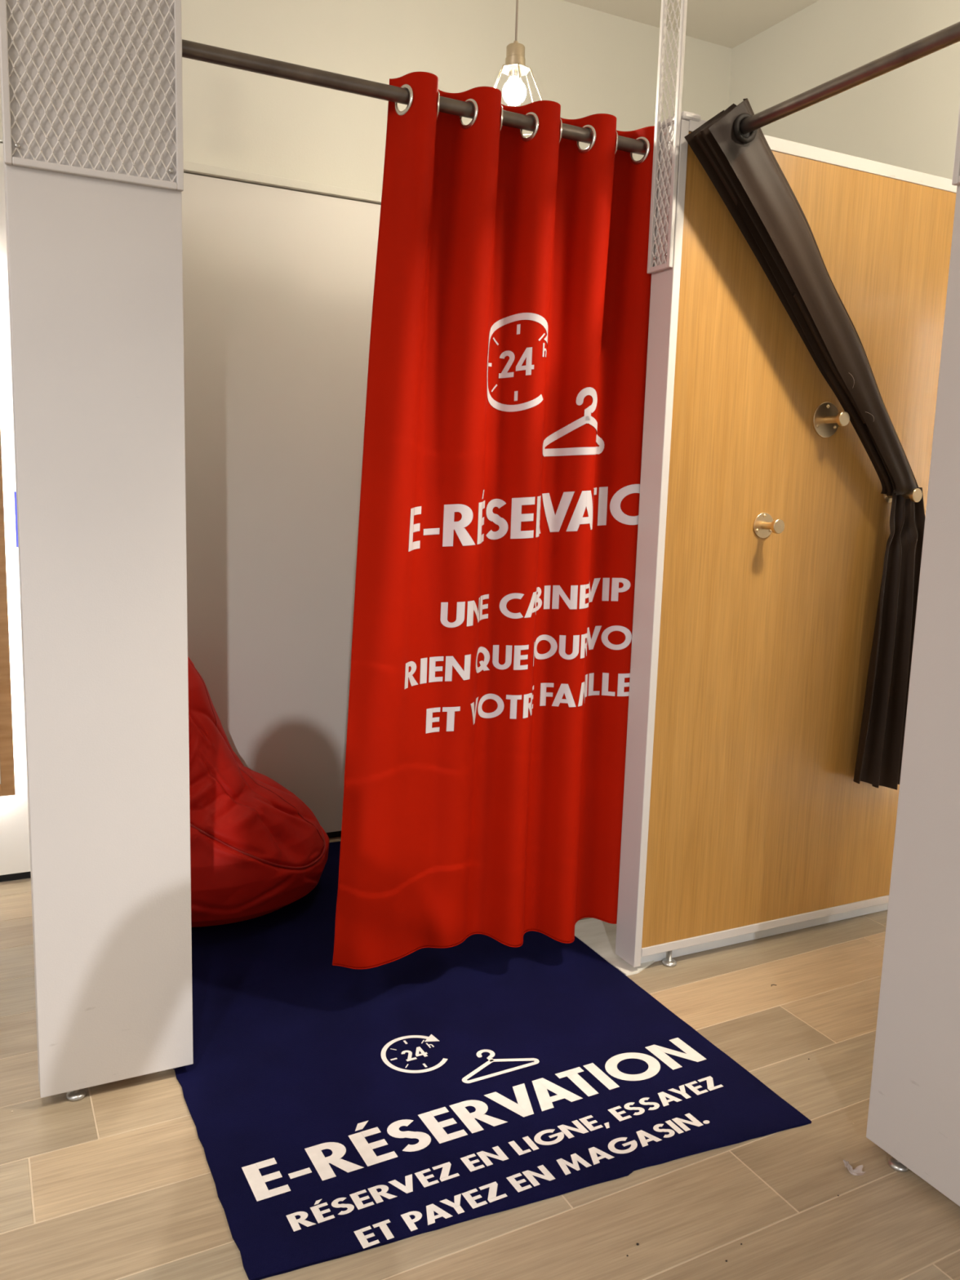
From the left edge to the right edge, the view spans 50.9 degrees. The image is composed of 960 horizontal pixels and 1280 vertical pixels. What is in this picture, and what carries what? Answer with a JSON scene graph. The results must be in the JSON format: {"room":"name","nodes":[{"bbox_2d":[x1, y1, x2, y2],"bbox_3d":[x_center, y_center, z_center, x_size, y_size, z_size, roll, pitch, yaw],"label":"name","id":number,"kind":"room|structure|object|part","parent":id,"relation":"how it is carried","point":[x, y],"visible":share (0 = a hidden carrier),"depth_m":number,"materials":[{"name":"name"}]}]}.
{"room":"clothing store","nodes":[
{"label":"clothing store","id":0,"kind":"room"},
{"bbox_2d":[0,0,732,881],"bbox_3d":[-1.700,-0.767,3.125,6.220,3.202,0.140,-3,10,-27],"label":"wall","id":1,"kind":"structure","parent":0,"point":[278,283],"depth_m":3.56,"materials":[{"name":"paint"}]},
{"bbox_2d":[0,422,15,796],"bbox_3d":[-1.826,-0.308,3.020,0.730,1.665,0.062,-3,10,-27],"label":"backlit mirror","id":2,"kind":"object","parent":1,"relation":"attached to","point":[6,750],"visible":1,"depth_m":3.22,"materials":[{"name":"white mirror"}]},
{"bbox_3d":[-1.839,0.499,3.118,0.650,0.040,0.007,-3,10,-27],"label":"frame rail","id":3,"kind":"part","parent":2,"relation":"part of","materials":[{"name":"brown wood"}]},
{"bbox_2d":[13,491,17,546],"bbox_3d":[-1.393,-0.388,3.260,0.200,0.176,0.007,-3,10,-27],"label":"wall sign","id":4,"kind":"object","parent":1,"relation":"attached to","point":[15,492],"visible":0.1,"depth_m":3.21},
{"bbox_2d":[0,130,382,204],"bbox_3d":[-0.980,-1.543,3.293,4.520,0.026,0.060,-3,10,-27],"label":"trim","id":5,"kind":"structure","parent":1,"relation":"attached to","point":[193,168],"depth_m":3.42,"materials":[{"name":"paint"}]},
{"bbox_2d":[0,836,959,1279],"bbox_3d":[0.303,1.517,-0.670,6.220,0.060,9.300,-3,10,-27],"label":"floor","id":6,"kind":"structure","parent":0,"point":[115,1182],"depth_m":1.99,"materials":[{"name":"wood"}]},
{"bbox_2d":[0,0,193,1101],"bbox_3d":[-0.777,-0.428,2.069,0.327,2.900,0.095,-3,10,-27],"label":"end panel","id":7,"kind":"object","parent":6,"relation":"on","point":[91,91],"visible":1,"depth_m":2.06,"materials":[{"name":"white paint"}]},
{"bbox_3d":[-0.729,-1.377,1.888,0.327,0.968,0.012,-3,10,-27],"label":"frame","id":8,"kind":"part","parent":7,"relation":"part of","materials":[{"name":"white paint"}]},
{"bbox_2d":[173,840,811,1279],"bbox_3d":[-0.326,0.935,2.827,1.352,0.006,2.058,-3,10,-27],"label":"rug","id":9,"kind":"object","parent":6,"relation":"on","point":[336,1112],"visible":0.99,"depth_m":2.31,"materials":[{"name":"blue fabric"}]},
{"bbox_2d":[187,656,328,927],"bbox_3d":[-0.873,0.449,3.242,0.781,0.796,0.706,-3,10,-27],"label":"bean bag","id":10,"kind":"object","parent":9,"relation":"on","point":[257,849],"visible":0.37,"depth_m":3.05,"materials":[{"name":"red fabric"}]},
{"bbox_2d":[574,917,654,976],"bbox_3d":[0.444,0.921,3.079,0.246,0.006,0.360,-3,10,-27],"label":"floor plate","id":11,"kind":"object","parent":6,"relation":"on","point":[600,935],"visible":0.5,"depth_m":3.07,"materials":[{"name":"laminate"}]},
{"bbox_2d":[615,111,956,967],"bbox_3d":[1.023,-0.220,3.028,1.275,2.312,0.105,-3,10,-27],"label":"wall","id":12,"kind":"structure","parent":6,"relation":"on","point":[745,817],"depth_m":2.89,"materials":[{"name":"brown wood"}]},
{"bbox_2d":[647,0,687,273],"bbox_3d":[0.484,-1.490,2.547,0.012,1.068,0.097,-3,10,-27],"label":"mesh screen","id":13,"kind":"object","parent":12,"relation":"attached to","point":[663,28],"visible":1,"depth_m":2.57,"materials":[{"name":"white paint"}]},
{"bbox_2d":[741,119,751,137],"bbox_3d":[0.650,-1.258,2.483,0.045,0.045,0.002,-3,10,-27],"label":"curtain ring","id":14,"kind":"object","parent":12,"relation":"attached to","point":[748,135],"depth_m":2.49,"materials":[{"name":"metal"}]},
{"bbox_3d":[1.000,0.861,3.200,1.250,0.026,0.095,-3,10,-27],"label":"frame rail","id":15,"kind":"part","parent":12,"relation":"part of","materials":[{"name":"white metal"}]},
{"bbox_2d":[753,512,784,537],"bbox_3d":[0.815,-0.319,2.821,0.072,0.072,0.064,-3,10,-27],"label":"wall hook","id":16,"kind":"object","parent":12,"relation":"attached to","point":[764,525],"visible":1,"depth_m":2.83,"materials":[{"name":"gold metal"}]},
{"bbox_3d":[0.813,-0.320,2.825,0.021,0.021,0.049,-3,10,-27],"label":"stem","id":17,"kind":"part","parent":16,"relation":"part of","materials":[{"name":"gold metal"}]},
{"bbox_3d":[0.826,-0.315,2.799,0.040,0.040,0.014,-3,10,-27],"label":"knob","id":18,"kind":"part","parent":16,"relation":"part of","materials":[{"name":"gold metal"}]},
{"bbox_3d":[1.067,-1.335,2.867,1.250,0.034,0.095,-3,10,-27],"label":"frame rail","id":19,"kind":"part","parent":12,"relation":"part of","materials":[{"name":"white paint"}]},
{"bbox_2d":[813,402,849,437],"bbox_3d":[1.010,-0.627,2.865,0.100,0.100,0.070,-3,10,-27],"label":"wall hook","id":20,"kind":"object","parent":12,"relation":"attached to","point":[827,419],"visible":1,"depth_m":2.88,"materials":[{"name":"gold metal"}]},
{"bbox_3d":[1.007,-0.627,2.869,0.021,0.021,0.055,-3,10,-27],"label":"stem","id":21,"kind":"part","parent":20,"relation":"part of","materials":[{"name":"gold metal"}]},
{"bbox_3d":[1.022,-0.623,2.840,0.040,0.040,0.014,-3,10,-27],"label":"knob","id":22,"kind":"part","parent":20,"relation":"part of","materials":[{"name":"gold metal"}]},
{"bbox_2d":[739,21,959,133],"bbox_3d":[0.876,-1.188,2.038,0.072,0.072,1.238,-3,10,-27],"label":"curtain rod","id":23,"kind":"object","parent":12,"relation":"attached to","point":[950,35],"visible":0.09,"depth_m":2.15,"materials":[{"name":"metal"}]},
{"bbox_2d":[684,97,924,790],"bbox_3d":[0.957,-0.437,2.828,1.007,1.874,0.121,-3,10,-27],"label":"curtain","id":24,"kind":"object","parent":23,"relation":"hanging from","point":[743,169],"visible":0.91,"depth_m":2.78,"materials":[{"name":"black fabric"}]},
{"bbox_2d":[883,488,922,502],"bbox_3d":[1.262,-0.432,3.007,0.048,0.048,0.104,-3,10,-27],"label":"wall hook","id":25,"kind":"object","parent":12,"relation":"attached to","point":[915,495],"visible":0.53,"depth_m":2.96,"materials":[{"name":"gold metal"}]},
{"bbox_3d":[1.260,-0.433,3.011,0.021,0.021,0.089,-3,10,-27],"label":"stem","id":26,"kind":"part","parent":25,"relation":"part of","materials":[{"name":"gold metal"}]},
{"bbox_3d":[1.282,-0.426,2.967,0.040,0.040,0.014,-3,10,-27],"label":"knob","id":27,"kind":"part","parent":25,"relation":"part of","materials":[{"name":"gold metal"}]},
{"bbox_2d":[843,1159,866,1175],"bbox_3d":[0.767,1.077,2.060,0.046,0.020,0.022,3,9,8],"label":"scrap","id":28,"kind":"object","parent":6,"relation":"on","point":[857,1171],"visible":1,"depth_m":2.06,"materials":[{"name":"white paper"}]},
{"bbox_2d":[866,102,959,1206],"bbox_3d":[0.963,-0.333,1.793,0.095,2.900,0.327,-3,10,-27],"label":"end panel","id":29,"kind":"object","parent":6,"relation":"on","point":[913,1115],"visible":1,"depth_m":1.96,"materials":[{"name":"white paint"}]},
{"bbox_3d":[0.955,-1.286,1.630,0.012,0.968,0.327,-3,10,-27],"label":"frame","id":30,"kind":"part","parent":29,"relation":"part of","materials":[{"name":"white paint"}]},
{"bbox_3d":[-1.121,-0.232,2.709,0.042,2.300,1.259,-3,10,-27],"label":"wall","id":31,"kind":"structure","parent":6,"relation":"on","visible":0},
{"bbox_2d":[182,39,646,155],"bbox_3d":[-0.066,-1.273,2.408,1.661,0.072,0.072,-3,10,-27],"label":"curtain rod","id":32,"kind":"object","parent":31,"relation":"attached to","point":[190,50],"visible":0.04,"depth_m":2.28,"materials":[{"name":"metal"}]},
{"bbox_2d":[332,71,661,968],"bbox_3d":[0.122,-0.231,2.678,1.057,2.222,0.101,-3,10,-27],"label":"curtain","id":33,"kind":"object","parent":32,"relation":"hanging from","point":[485,768],"visible":0.87,"depth_m":2.62,"materials":[{"name":"red fabric"}]},
{"bbox_2d":[562,0,819,48],"bbox_3d":[0.402,-1.705,-1.158,6.220,0.060,9.300,-3,10,-27],"label":"ceiling","id":34,"kind":"structure","parent":0,"point":[729,24],"depth_m":3.91,"materials":[{"name":"paint"}]},
{"bbox_2d":[493,0,542,135],"bbox_3d":[0.106,-1.843,2.831,0.213,0.876,0.212,-3,10,-27],"label":"pendant lamp","id":35,"kind":"object","parent":34,"relation":"hanging from","point":[514,91],"visible":0.77,"depth_m":2.85,"materials":[{"name":"glass"}]},
{"bbox_3d":[0.098,-1.564,2.873,0.068,0.076,0.068,-3,10,-27],"label":"bulb","id":36,"kind":"part","parent":35,"relation":"part of","materials":[{"name":"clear glass"}]},
{"bbox_3d":[0.099,-1.611,2.866,0.037,0.029,0.037,-3,10,-27],"label":"bulb","id":37,"kind":"part","parent":35,"relation":"part of","materials":[{"name":"white glass"}]},
{"bbox_2d":[505,40,525,71],"bbox_3d":[0.101,-1.659,2.859,0.057,0.070,0.057,-3,10,-27],"label":"socket","id":38,"kind":"object","parent":35,"relation":"attached to","point":[515,51],"depth_m":2.84,"materials":[{"name":"gold metal"}]},
{"bbox_3d":[0.111,-1.984,2.810,0.006,0.591,0.006,-3,10,-27],"label":"cord","id":39,"kind":"part","parent":35,"relation":"part of","materials":[{"name":"fabric"}]},
{"bbox_2d":[728,0,959,179],"bbox_3d":[2.123,-0.533,2.351,0.100,3.202,4.800,-3,10,-27],"label":"wall","id":40,"kind":"structure","parent":0,"point":[906,116],"depth_m":3.61,"materials":[{"name":"paint"}]}
]}

